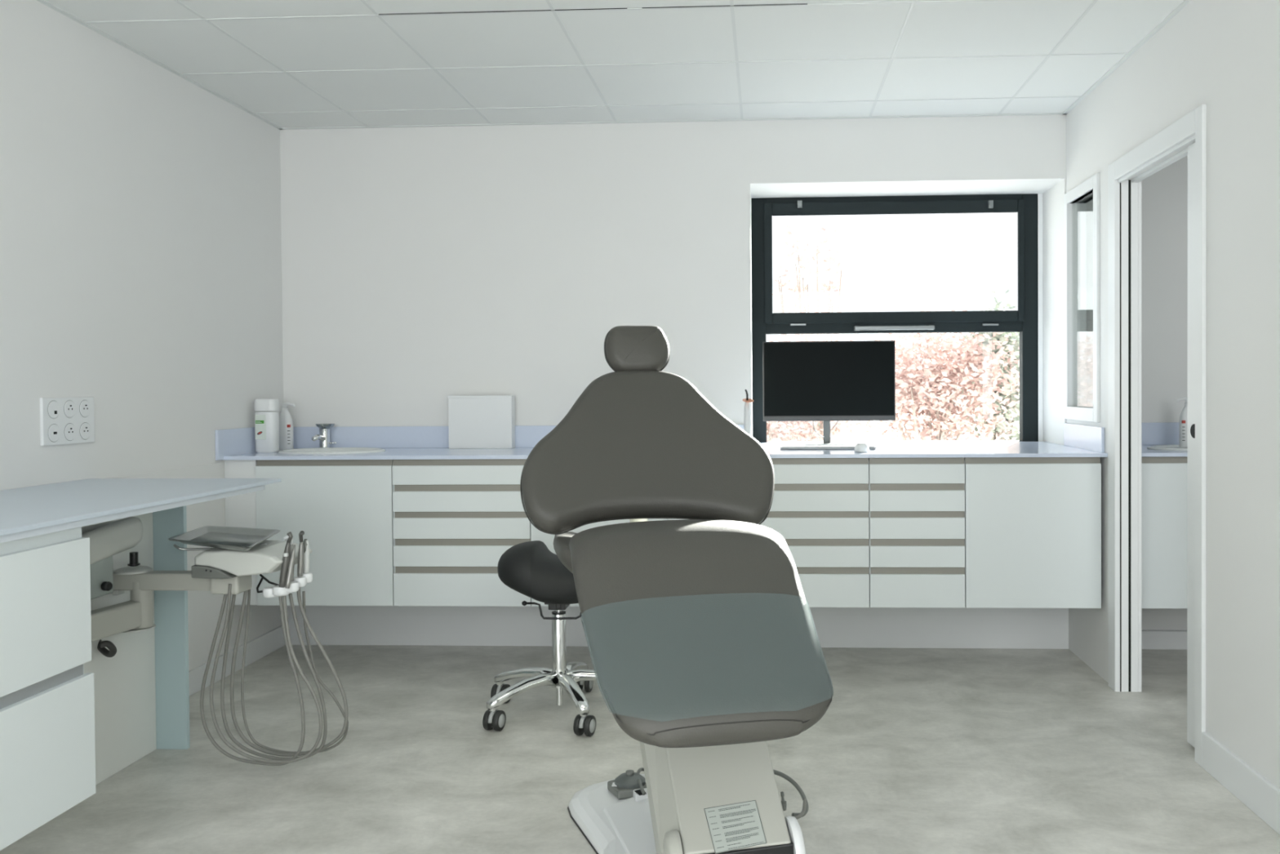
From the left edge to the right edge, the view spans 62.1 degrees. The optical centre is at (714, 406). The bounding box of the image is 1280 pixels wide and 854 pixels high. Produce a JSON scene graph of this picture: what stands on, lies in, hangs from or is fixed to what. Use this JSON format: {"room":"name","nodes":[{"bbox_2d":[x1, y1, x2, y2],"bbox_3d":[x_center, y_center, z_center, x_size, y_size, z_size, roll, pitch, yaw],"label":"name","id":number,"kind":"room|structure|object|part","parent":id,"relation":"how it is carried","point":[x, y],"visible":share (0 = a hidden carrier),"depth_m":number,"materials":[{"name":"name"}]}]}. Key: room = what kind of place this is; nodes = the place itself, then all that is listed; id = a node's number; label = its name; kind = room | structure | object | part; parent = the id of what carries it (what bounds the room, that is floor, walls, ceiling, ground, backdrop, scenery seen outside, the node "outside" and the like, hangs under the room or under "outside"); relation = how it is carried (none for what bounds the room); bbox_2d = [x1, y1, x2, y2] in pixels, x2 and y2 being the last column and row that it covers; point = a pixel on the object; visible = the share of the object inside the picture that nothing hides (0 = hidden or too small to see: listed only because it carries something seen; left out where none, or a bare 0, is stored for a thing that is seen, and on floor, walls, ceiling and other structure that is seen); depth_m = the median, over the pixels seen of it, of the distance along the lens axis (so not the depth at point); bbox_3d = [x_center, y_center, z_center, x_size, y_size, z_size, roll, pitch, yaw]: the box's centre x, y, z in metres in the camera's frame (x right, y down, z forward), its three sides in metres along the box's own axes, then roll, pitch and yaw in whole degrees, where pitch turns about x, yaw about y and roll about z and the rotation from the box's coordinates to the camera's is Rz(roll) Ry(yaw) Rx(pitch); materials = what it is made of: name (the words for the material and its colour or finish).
{"room":"dental clinic","nodes":[
{"label":"dental clinic","id":0,"kind":"room"},
{"bbox_2d":[0,0,283,651],"bbox_3d":[-2.316,-0.043,2.206,0.150,2.501,6.780,0,1,3],"label":"wall","id":1,"kind":"structure","parent":0,"point":[140,234],"depth_m":3.89,"materials":[{"name":"paint"}]},
{"bbox_2d":[40,396,94,445],"bbox_3d":[-2.166,0.048,3.536,0.017,0.155,0.275,0,1,3],"label":"socket plate","id":2,"kind":"object","parent":1,"relation":"attached to","point":[63,420],"visible":1,"depth_m":3.53,"materials":[{"name":"white plastic"}]},
{"bbox_2d":[47,400,59,418],"bbox_3d":[-2.166,0.011,3.473,0.003,0.060,0.060,0,1,3],"label":"socket","id":3,"kind":"object","parent":2,"relation":"attached to","point":[53,406],"depth_m":3.47,"materials":[{"name":"white plastic"}]},
{"bbox_2d":[48,423,60,442],"bbox_3d":[-2.165,0.088,3.474,0.003,0.060,0.060,0,1,3],"label":"socket","id":4,"kind":"object","parent":2,"relation":"attached to","point":[54,429],"depth_m":3.47,"materials":[{"name":"white plastic"}]},
{"bbox_2d":[63,400,75,417],"bbox_3d":[-2.162,0.009,3.553,0.003,0.060,0.060,0,1,3],"label":"socket","id":5,"kind":"object","parent":2,"relation":"attached to","point":[69,406],"depth_m":3.55,"materials":[{"name":"white plastic"}]},
{"bbox_2d":[64,422,75,440],"bbox_3d":[-2.161,0.086,3.554,0.003,0.060,0.060,0,1,3],"label":"socket","id":6,"kind":"object","parent":2,"relation":"attached to","point":[69,428],"depth_m":3.55,"materials":[{"name":"white plastic"}]},
{"bbox_2d":[79,400,90,417],"bbox_3d":[-2.158,0.008,3.633,0.003,0.060,0.060,0,1,3],"label":"socket","id":7,"kind":"object","parent":2,"relation":"attached to","point":[84,405],"depth_m":3.63,"materials":[{"name":"white plastic"}]},
{"bbox_2d":[80,422,91,439],"bbox_3d":[-2.158,0.085,3.634,0.003,0.060,0.060,0,1,3],"label":"socket","id":8,"kind":"object","parent":2,"relation":"attached to","point":[85,427],"depth_m":3.63,"materials":[{"name":"white plastic"}]},
{"bbox_2d":[108,462,224,671],"bbox_3d":[-2.139,0.662,4.127,0.006,0.825,0.870,0,1,3],"label":"wall panel","id":9,"kind":"object","parent":1,"relation":"attached to","point":[204,607],"visible":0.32,"depth_m":4.37,"materials":[{"name":"paint"}]},
{"bbox_2d":[188,625,285,696],"bbox_3d":[-2.117,1.119,4.450,0.012,0.100,1.442,0,1,3],"label":"baseboard","id":10,"kind":"structure","parent":1,"relation":"attached to","point":[263,645],"depth_m":4.70,"materials":[{"name":"white paint"}]},
{"bbox_2d":[224,459,257,604],"bbox_3d":[-2.036,0.542,4.851,0.139,0.630,0.530,0,1,3],"label":"filler panel","id":11,"kind":"object","parent":1,"relation":"attached to","point":[240,509],"visible":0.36,"depth_m":4.58,"materials":[{"name":"white laminate"}]},
{"bbox_2d":[35,0,1191,129],"bbox_3d":[-0.381,-1.300,1.970,3.753,0.004,6.142,0,1,3],"label":"trim","id":12,"kind":"structure","parent":1,"relation":"attached to","point":[1181,6],"depth_m":4.92,"materials":[{"name":"white paint"}]},
{"bbox_2d":[44,0,1184,128],"bbox_3d":[0.370,-1.337,2.052,5.646,0.062,6.780,0,1,3],"label":"ceiling","id":13,"kind":"structure","parent":0,"point":[288,63],"depth_m":4.01,"materials":[{"name":"tile"}]},
{"bbox_2d":[0,644,1279,853],"bbox_3d":[0.388,1.222,2.095,5.646,0.060,6.780,0,1,3],"label":"floor","id":14,"kind":"structure","parent":0,"point":[913,750],"depth_m":3.45,"materials":[{"name":"concrete"}]},
{"bbox_2d":[81,512,156,784],"bbox_3d":[-1.996,0.774,2.329,0.015,0.860,2.629,0,1,3],"label":"panel","id":15,"kind":"object","parent":14,"relation":"on","point":[125,690],"visible":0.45,"depth_m":3.47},
{"bbox_2d":[81,516,348,765],"bbox_3d":[-1.690,0.751,3.284,0.996,0.788,0.535,-1,1,-36],"label":"dental delivery unit","id":16,"kind":"object","parent":15,"relation":"attached to","point":[224,571],"visible":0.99,"depth_m":3.34,"materials":[{"name":"grey plastic"}]},
{"bbox_3d":[-1.869,0.554,3.260,0.020,0.028,0.028,0,1,20],"label":"lock knob","id":17,"kind":"part","parent":16,"relation":"part of","materials":[{"name":"black plastic"}]},
{"bbox_3d":[-1.890,0.663,3.118,0.056,0.093,0.582,0,1,8],"label":"arm","id":18,"kind":"part","parent":16,"relation":"part of","materials":[{"name":"grey plastic"}]},
{"bbox_3d":[-1.841,0.635,3.406,0.064,0.150,0.064,0,1,3],"label":"pivot post","id":19,"kind":"part","parent":16,"relation":"part of","materials":[{"name":"grey plastic"}]},
{"bbox_3d":[-1.760,0.559,3.400,0.346,0.056,0.060,0,1,3],"label":"swing arm","id":20,"kind":"part","parent":16,"relation":"part of","materials":[{"name":"grey plastic"}]},
{"bbox_2d":[168,525,279,551],"bbox_3d":[-1.597,0.429,3.441,0.313,0.020,0.556,-1,1,-9],"label":"tray","id":21,"kind":"object","parent":16,"relation":"on","point":[242,539],"visible":1,"depth_m":3.50,"materials":[{"name":"metal"}]},
{"bbox_2d":[0,478,281,749],"bbox_3d":[-1.900,0.742,2.038,0.685,0.932,3.260,0,1,3],"label":"desk","id":22,"kind":"object","parent":14,"relation":"on","point":[26,512],"visible":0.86,"depth_m":3.45,"materials":[{"name":"white laminate"}]},
{"bbox_2d":[0,526,96,850],"bbox_3d":[-1.801,0.647,1.830,0.422,0.674,1.656,0,1,3],"label":"drawer unit","id":23,"kind":"object","parent":22,"relation":"attached to","point":[47,744],"visible":0.94,"depth_m":2.46,"materials":[{"name":"laminate"}]},
{"bbox_3d":[-1.601,0.493,1.813,0.018,0.308,1.648,0,1,3],"label":"drawer","id":24,"kind":"part","parent":23,"relation":"part of","materials":[{"name":"laminate"}]},
{"bbox_3d":[-1.598,0.831,1.823,0.018,0.303,1.656,0,1,3],"label":"drawer","id":25,"kind":"part","parent":23,"relation":"part of","materials":[{"name":"laminate"}]},
{"bbox_3d":[-1.990,0.731,3.654,0.347,0.902,0.019,0,1,3],"label":"support panel","id":26,"kind":"part","parent":22,"relation":"part of","materials":[{"name":"teal laminate"}]},
{"bbox_2d":[482,540,598,736],"bbox_3d":[-0.575,0.838,4.038,0.610,0.655,0.624,0,1,3],"label":"stool","id":27,"kind":"object","parent":14,"relation":"on","point":[529,568],"visible":0.84,"depth_m":3.89,"materials":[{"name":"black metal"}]},
{"bbox_2d":[488,708,498,723],"bbox_3d":[-0.795,1.115,3.829,0.015,0.041,0.081,0,1,16],"label":"caster","id":28,"kind":"object","parent":27,"relation":"attached to","point":[493,713],"depth_m":3.80,"materials":[{"name":"grey"}]},
{"bbox_2d":[495,683,504,693],"bbox_3d":[-0.839,1.110,4.168,0.015,0.041,0.081,0,1,12],"label":"caster","id":29,"kind":"object","parent":27,"relation":"attached to","point":[499,686],"depth_m":4.14,"materials":[{"name":"grey"}]},
{"bbox_3d":[-0.707,1.046,3.905,0.288,0.085,0.056,-1,1,-43],"label":"leg","id":30,"kind":"part","parent":27,"relation":"part of","materials":[{"name":"silver metal"}]},
{"bbox_3d":[-0.731,1.043,4.096,0.288,0.085,0.056,0,1,29],"label":"leg","id":31,"kind":"part","parent":27,"relation":"part of","materials":[{"name":"silver metal"}]},
{"bbox_3d":[-0.569,0.624,4.009,0.480,0.229,0.340,0,1,3],"label":"saddle seat","id":32,"kind":"part","parent":27,"relation":"part of","materials":[{"name":"black leather"}]},
{"bbox_3d":[-0.603,0.761,3.953,0.233,0.071,0.020,0,1,3],"label":"lever","id":33,"kind":"part","parent":27,"relation":"part of","materials":[{"name":"black plastic"}]},
{"bbox_3d":[-0.517,1.046,3.869,0.056,0.085,0.288,-1,1,-25],"label":"leg","id":34,"kind":"part","parent":27,"relation":"part of","materials":[{"name":"silver metal"}]},
{"bbox_3d":[-0.556,1.041,4.178,0.056,0.085,0.288,0,1,11],"label":"leg","id":35,"kind":"part","parent":27,"relation":"part of","materials":[{"name":"silver metal"}]},
{"bbox_3d":[-0.424,1.042,4.037,0.288,0.085,0.056,-1,1,-7],"label":"leg","id":36,"kind":"part","parent":27,"relation":"part of","materials":[{"name":"silver metal"}]},
{"bbox_2d":[578,714,588,728],"bbox_3d":[-0.460,1.114,3.765,0.015,0.041,0.081,0,1,17],"label":"caster","id":37,"kind":"object","parent":27,"relation":"attached to","point":[583,718],"depth_m":3.74,"materials":[{"name":"grey"}]},
{"bbox_2d":[520,325,833,853],"bbox_3d":[-0.139,0.470,2.769,0.735,1.430,1.279,-1,1,-9],"label":"dental chair","id":38,"kind":"object","parent":14,"relation":"on","point":[705,650],"visible":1,"depth_m":2.52,"materials":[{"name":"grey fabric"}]},
{"bbox_3d":[-0.175,0.410,2.865,0.506,0.130,0.440,-1,1,-13],"label":"seat","id":39,"kind":"part","parent":38,"relation":"part of","materials":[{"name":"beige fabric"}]},
{"bbox_3d":[-0.053,1.161,2.755,0.581,0.046,1.167,-1,1,-12],"label":"plate","id":40,"kind":"part","parent":38,"relation":"part of","materials":[{"name":"white plastic"}]},
{"bbox_2d":[607,767,646,799],"bbox_3d":[-0.247,1.099,3.134,0.136,0.064,0.232,0,1,3],"label":"foot pedal","id":41,"kind":"object","parent":38,"relation":"on","point":[623,786],"visible":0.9,"depth_m":3.07,"materials":[{"name":"grey plastic"}]},
{"bbox_3d":[-0.248,1.119,3.106,0.111,0.026,0.108,-1,1,-23],"label":"frame","id":42,"kind":"part","parent":41,"relation":"part of","materials":[{"name":"grey plastic"}]},
{"bbox_3d":[-0.247,1.074,3.106,0.024,0.012,0.024,0,1,3],"label":"knob","id":43,"kind":"part","parent":41,"relation":"part of","materials":[{"name":"grey plastic"}]},
{"bbox_3d":[-0.202,0.120,3.120,0.731,0.456,0.399,-1,1,-13],"label":"backrest","id":44,"kind":"part","parent":38,"relation":"part of","materials":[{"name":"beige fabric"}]},
{"bbox_3d":[-0.006,0.907,2.715,0.269,0.402,0.686,-1,1,-8],"label":"lift arm","id":45,"kind":"part","parent":38,"relation":"part of","materials":[{"name":"grey plastic"}]},
{"bbox_2d":[280,115,1187,630],"bbox_3d":[0.585,-0.113,5.237,5.346,2.501,0.438,0,1,3],"label":"wall","id":46,"kind":"structure","parent":0,"point":[421,267],"depth_m":5.07,"materials":[{"name":"paint"}]},
{"bbox_2d":[255,459,395,605],"bbox_3d":[-1.667,0.540,4.827,0.599,0.629,0.540,0,1,3],"label":"base cabinet","id":47,"kind":"object","parent":46,"relation":"attached to","point":[343,508],"visible":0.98,"depth_m":4.55,"materials":[{"name":"laminate"}]},
{"bbox_2d":[392,458,531,606],"bbox_3d":[-1.069,0.537,4.798,0.596,0.629,0.540,0,1,3],"label":"drawer unit","id":48,"kind":"object","parent":46,"relation":"attached to","point":[454,521],"visible":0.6,"depth_m":4.53,"materials":[{"name":"laminate"}]},
{"bbox_3d":[-1.081,0.641,4.540,0.593,0.089,0.020,0,1,3],"label":"drawer","id":49,"kind":"part","parent":48,"relation":"part of","materials":[{"name":"laminate"}]},
{"bbox_3d":[-1.083,0.294,4.534,0.593,0.082,0.020,0,1,3],"label":"drawer","id":50,"kind":"part","parent":48,"relation":"part of","materials":[{"name":"laminate"}]},
{"bbox_3d":[-1.082,0.407,4.536,0.593,0.087,0.020,0,1,3],"label":"drawer","id":51,"kind":"part","parent":48,"relation":"part of","materials":[{"name":"laminate"}]},
{"bbox_3d":[-1.082,0.522,4.538,0.593,0.089,0.020,0,1,3],"label":"drawer","id":52,"kind":"part","parent":48,"relation":"part of","materials":[{"name":"laminate"}]},
{"bbox_3d":[-1.080,0.786,4.542,0.593,0.140,0.020,0,1,3],"label":"drawer","id":53,"kind":"part","parent":48,"relation":"part of","materials":[{"name":"laminate"}]},
{"bbox_2d":[530,518,667,606],"bbox_3d":[-0.477,0.533,4.769,0.587,0.629,0.540,0,1,3],"label":"drawer unit","id":54,"kind":"object","parent":46,"relation":"attached to","point":[535,534],"visible":0.16,"depth_m":4.51,"materials":[{"name":"laminate"}]},
{"bbox_2d":[214,422,1107,460],"bbox_3d":[-0.227,0.147,4.923,3.751,0.131,1.015,0,1,3],"label":"countertop","id":55,"kind":"structure","parent":46,"relation":"attached to","point":[399,442],"depth_m":4.77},
{"bbox_2d":[254,398,279,453],"bbox_3d":[-2.038,0.087,4.827,0.100,0.246,0.078,0,1,3],"label":"wipes canister","id":56,"kind":"object","parent":55,"relation":"on","point":[266,423],"visible":1,"depth_m":4.79,"materials":[{"name":"white plastic"}]},
{"bbox_2d":[279,402,295,450],"bbox_3d":[-2.021,0.094,5.007,0.090,0.227,0.057,0,1,3],"label":"spray bottle","id":57,"kind":"object","parent":55,"relation":"on","point":[286,433],"visible":0.81,"depth_m":4.99,"materials":[{"name":"white plastic"}]},
{"bbox_2d":[311,422,337,448],"bbox_3d":[-1.871,0.144,5.032,0.088,0.124,0.156,0,1,25],"label":"tap","id":58,"kind":"object","parent":55,"relation":"on","point":[323,437],"visible":0.84,"depth_m":5.05,"materials":[{"name":"silver metal"}]},
{"bbox_3d":[-1.869,0.150,5.004,0.026,0.036,0.109,0,1,3],"label":"spout","id":59,"kind":"part","parent":58,"relation":"part of","materials":[{"name":"silver metal"}]},
{"bbox_3d":[-1.859,0.095,5.060,0.086,0.028,0.095,0,1,3],"label":"lever","id":60,"kind":"part","parent":58,"relation":"part of","materials":[{"name":"silver metal"}]},
{"bbox_2d":[278,447,385,453],"bbox_3d":[-1.752,0.268,4.857,0.480,0.140,0.350,0,1,3],"label":"basin","id":61,"kind":"object","parent":55,"relation":"in","point":[321,450],"visible":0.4,"depth_m":4.92,"materials":[{"name":"white ceramic"}]},
{"bbox_2d":[448,395,515,448],"bbox_3d":[-1.109,0.074,5.056,0.307,0.252,0.068,0,1,3],"label":"storage box","id":62,"kind":"object","parent":55,"relation":"on","point":[474,421],"visible":1,"depth_m":5.02,"materials":[{"name":"white plastic"}]},
{"bbox_3d":[-1.110,-0.045,5.053,0.307,0.013,0.068,0,1,3],"label":"lid","id":63,"kind":"part","parent":62,"relation":"part of","materials":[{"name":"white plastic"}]},
{"bbox_2d":[742,389,780,447],"bbox_3d":[0.218,0.058,4.877,0.107,0.273,0.349,0,1,35],"label":"light","id":64,"kind":"object","parent":55,"relation":"on","point":[747,425],"visible":0.54,"depth_m":4.77,"materials":[{"name":"white plastic"}]},
{"bbox_2d":[780,444,875,448],"bbox_3d":[0.516,0.186,4.824,0.429,0.012,0.120,0,1,3],"label":"keyboard","id":65,"kind":"object","parent":55,"relation":"on","point":[820,446],"visible":0.88,"depth_m":4.77,"materials":[{"name":"grey plastic"}]},
{"bbox_2d":[762,340,895,445],"bbox_3d":[0.556,-0.064,5.159,0.635,0.502,0.170,0,1,3],"label":"monitor","id":66,"kind":"object","parent":55,"relation":"on","point":[826,382],"visible":1,"depth_m":5.10,"materials":[{"name":"black plastic"}]},
{"bbox_2d":[853,443,869,452],"bbox_3d":[0.638,0.178,4.578,0.064,0.035,0.110,0,1,3],"label":"computer mouse","id":67,"kind":"object","parent":55,"relation":"on","point":[860,447],"visible":1,"depth_m":4.54,"materials":[{"name":"white plastic"}]},
{"bbox_2d":[283,604,1068,648],"bbox_3d":[-0.215,0.991,5.060,3.753,0.310,0.032,0,1,3],"label":"baseboard","id":68,"kind":"structure","parent":46,"relation":"attached to","point":[411,625],"depth_m":5.07,"materials":[{"name":"white paint"}]},
{"bbox_2d":[667,457,869,607],"bbox_3d":[0.241,0.529,4.734,0.848,0.629,0.540,0,1,3],"label":"base cabinet","id":69,"kind":"object","parent":46,"relation":"attached to","point":[820,507],"visible":0.44,"depth_m":4.45,"materials":[{"name":"laminate"}]},
{"bbox_3d":[0.228,0.514,4.473,0.845,0.089,0.020,0,1,3],"label":"drawer","id":70,"kind":"part","parent":69,"relation":"part of","materials":[{"name":"laminate"}]},
{"bbox_3d":[0.227,0.399,4.471,0.845,0.087,0.020,0,1,3],"label":"drawer","id":71,"kind":"part","parent":69,"relation":"part of","materials":[{"name":"laminate"}]},
{"bbox_3d":[0.226,0.286,4.470,0.845,0.082,0.020,0,1,3],"label":"drawer","id":72,"kind":"part","parent":69,"relation":"part of","materials":[{"name":"laminate"}]},
{"bbox_3d":[0.229,0.633,4.475,0.845,0.089,0.020,0,1,3],"label":"drawer","id":73,"kind":"part","parent":69,"relation":"part of","materials":[{"name":"laminate"}]},
{"bbox_3d":[0.230,0.778,4.478,0.845,0.140,0.020,0,1,3],"label":"drawer","id":74,"kind":"part","parent":69,"relation":"part of","materials":[{"name":"laminate"}]},
{"bbox_2d":[751,193,1043,442],"bbox_3d":[0.927,-0.420,5.397,1.470,1.305,0.115,0,1,3],"label":"window","id":75,"kind":"structure","parent":46,"relation":"in","point":[1028,320],"depth_m":5.36,"materials":[{"name":"black metal"}]},
{"bbox_3d":[0.911,-0.397,5.363,0.402,0.024,0.045,0,1,3],"label":"handle","id":76,"kind":"part","parent":75,"relation":"part of","materials":[{"name":"silver metal"}]},
{"bbox_3d":[0.909,-0.732,5.371,1.311,0.615,0.017,0,1,3],"label":"sash","id":77,"kind":"part","parent":75,"relation":"part of","materials":[{"name":"black"}]},
{"bbox_2d":[868,457,964,608],"bbox_3d":[0.864,0.525,4.703,0.398,0.629,0.540,0,1,3],"label":"base cabinet","id":78,"kind":"object","parent":46,"relation":"attached to","point":[917,505],"visible":0.99,"depth_m":4.44,"materials":[{"name":"laminate"}]},
{"bbox_3d":[0.853,0.774,4.447,0.395,0.140,0.020,0,1,3],"label":"drawer","id":79,"kind":"part","parent":78,"relation":"part of","materials":[{"name":"laminate"}]},
{"bbox_3d":[0.852,0.630,4.445,0.395,0.089,0.020,0,1,3],"label":"drawer","id":80,"kind":"part","parent":78,"relation":"part of","materials":[{"name":"laminate"}]},
{"bbox_3d":[0.851,0.511,4.443,0.395,0.089,0.020,0,1,3],"label":"drawer","id":81,"kind":"part","parent":78,"relation":"part of","materials":[{"name":"laminate"}]},
{"bbox_3d":[0.850,0.396,4.441,0.395,0.087,0.020,0,1,3],"label":"drawer","id":82,"kind":"part","parent":78,"relation":"part of","materials":[{"name":"laminate"}]},
{"bbox_3d":[0.849,0.282,4.439,0.395,0.082,0.020,0,1,3],"label":"drawer","id":83,"kind":"part","parent":78,"relation":"part of","materials":[{"name":"laminate"}]},
{"bbox_2d":[1142,629,1186,648],"bbox_3d":[2.328,1.087,4.601,1.215,0.100,0.702,0,1,3],"label":"baseboard","id":84,"kind":"structure","parent":46,"relation":"attached to","point":[1151,638],"depth_m":4.93,"materials":[{"name":"white paint"}]},
{"bbox_2d":[1142,456,1187,608],"bbox_3d":[2.078,0.518,4.643,0.711,0.629,0.540,0,1,3],"label":"base cabinet","id":85,"kind":"object","parent":46,"relation":"attached to","point":[1164,478],"visible":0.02,"depth_m":4.38,"materials":[{"name":"laminate"}]},
{"bbox_2d":[1142,422,1187,457],"bbox_3d":[2.324,0.140,4.635,1.213,0.121,0.601,0,1,3],"label":"countertop","id":86,"kind":"structure","parent":85,"relation":"on","point":[1154,433],"depth_m":4.93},
{"bbox_2d":[1146,444,1187,450],"bbox_3d":[2.161,0.180,4.623,0.518,0.010,0.346,0,1,3],"label":"basin","id":87,"kind":"object","parent":86,"relation":"in","point":[1170,447],"visible":0.37,"depth_m":4.62,"materials":[{"name":"white ceramic"}]},
{"bbox_2d":[1176,396,1187,447],"bbox_3d":[2.118,0.070,4.753,0.090,0.227,0.057,0,1,3],"label":"spray bottle","id":88,"kind":"object","parent":86,"relation":"on","point":[1183,424],"visible":0.55,"depth_m":4.74,"materials":[{"name":"white plastic"}]},
{"bbox_2d":[1066,0,1279,789],"bbox_3d":[1.541,-0.063,1.897,0.078,2.501,6.142,0,1,3],"label":"wall","id":89,"kind":"structure","parent":0,"point":[1223,55],"depth_m":3.21,"materials":[{"name":"paint"}]},
{"bbox_2d":[964,457,1101,608],"bbox_3d":[1.343,0.522,4.679,0.559,0.629,0.540,0,1,3],"label":"base cabinet","id":90,"kind":"object","parent":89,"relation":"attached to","point":[1033,525],"visible":0.97,"depth_m":4.41,"materials":[{"name":"laminate"}]},
{"bbox_2d":[1063,173,1099,422],"bbox_3d":[1.671,-0.461,4.709,0.090,1.050,0.495,0,1,3],"label":"window","id":91,"kind":"structure","parent":89,"relation":"in","point":[1074,214],"depth_m":4.91,"materials":[{"name":"white paint"}]},
{"bbox_2d":[1117,134,1195,691],"bbox_3d":[1.637,0.129,3.857,0.081,2.050,0.821,0,1,3],"label":"trim","id":92,"kind":"structure","parent":89,"relation":"attached to","point":[1127,189],"depth_m":4.24,"materials":[{"name":"white paint"}]},
{"bbox_2d":[1107,104,1206,766],"bbox_3d":[1.638,0.091,3.855,0.106,2.125,0.932,0,1,3],"label":"trim","id":93,"kind":"structure","parent":89,"relation":"attached to","point":[1194,122],"depth_m":3.54,"materials":[{"name":"white paint"}]},
{"bbox_2d":[1186,142,1195,747],"bbox_3d":[1.603,0.141,3.139,0.038,2.026,0.923,0,1,3],"label":"door","id":94,"kind":"structure","parent":89,"relation":"in","point":[1191,148],"depth_m":3.57,"materials":[{"name":"white paint"}]},
{"bbox_3d":[1.605,0.083,3.534,0.004,0.048,0.068,0,1,3],"label":"handle","id":95,"kind":"part","parent":94,"relation":"part of","materials":[{"name":"black"}]},
{"bbox_2d":[1201,731,1279,834],"bbox_3d":[1.464,1.143,1.131,0.014,0.115,4.563,0,1,3],"label":"baseboard","id":96,"kind":"structure","parent":89,"relation":"attached to","point":[1262,797],"depth_m":3.12,"materials":[{"name":"white paint"}]},
{"label":"outside","id":97,"kind":"structure","parent":0,"visible":0},
{"bbox_2d":[772,410,1019,440],"bbox_3d":[1.621,0.722,32.842,60.000,0.100,54.270,0,1,3],"label":"ground","id":98,"kind":"structure","parent":97,"point":[873,431],"depth_m":28.14,"materials":[{"name":"white"}]},
{"bbox_2d":[766,421,840,441],"bbox_3d":[0.687,0.242,12.830,1.834,1.562,1.292,0,1,3],"label":"shrub","id":99,"kind":"object","parent":98,"relation":"on","point":[819,424],"visible":0.02,"depth_m":12.61,"materials":[{"name":"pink plant"}]},
{"bbox_2d":[772,224,848,439],"bbox_3d":[1.220,-0.652,13.412,0.998,3.310,0.805,0,1,3],"label":"sparse tree","id":100,"kind":"object","parent":98,"relation":"on","point":[798,259],"visible":0.47,"depth_m":13.43,"materials":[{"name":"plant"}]},
{"bbox_2d":[766,333,898,441],"bbox_3d":[0.760,0.057,10.534,2.156,2.007,1.482,0,1,3],"label":"shrub","id":101,"kind":"object","parent":98,"relation":"on","point":[775,427],"visible":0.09,"depth_m":10.36,"materials":[{"name":"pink plant"}]},
{"bbox_3d":[0.763,0.334,10.591,1.191,1.452,0.609,-1,1,-9],"label":"stem","id":102,"kind":"part","parent":101,"relation":"part of","materials":[{"name":"brown plant"}]},
{"bbox_2d":[830,306,1019,440],"bbox_3d":[2.032,0.080,9.789,2.241,1.965,1.468,0,1,3],"label":"shrub","id":103,"kind":"object","parent":98,"relation":"on","point":[938,384],"visible":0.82,"depth_m":9.59,"materials":[{"name":"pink plant"}]},
{"bbox_3d":[1.978,0.223,9.872,0.680,1.678,0.655,-1,1,-19],"label":"stem","id":104,"kind":"part","parent":103,"relation":"part of","materials":[{"name":"brown plant"}]},
{"bbox_2d":[959,288,1019,440],"bbox_3d":[2.866,-0.080,10.725,1.023,2.237,1.047,-1,1,-16],"label":"shrub","id":105,"kind":"object","parent":98,"relation":"on","point":[1000,337],"visible":0.21,"depth_m":10.59,"materials":[{"name":"green plant"}]},
{"bbox_3d":[2.899,0.182,10.781,0.460,1.710,0.517,-1,1,-13],"label":"stem","id":106,"kind":"part","parent":105,"relation":"part of","materials":[{"name":"brown plant"}]}
]}

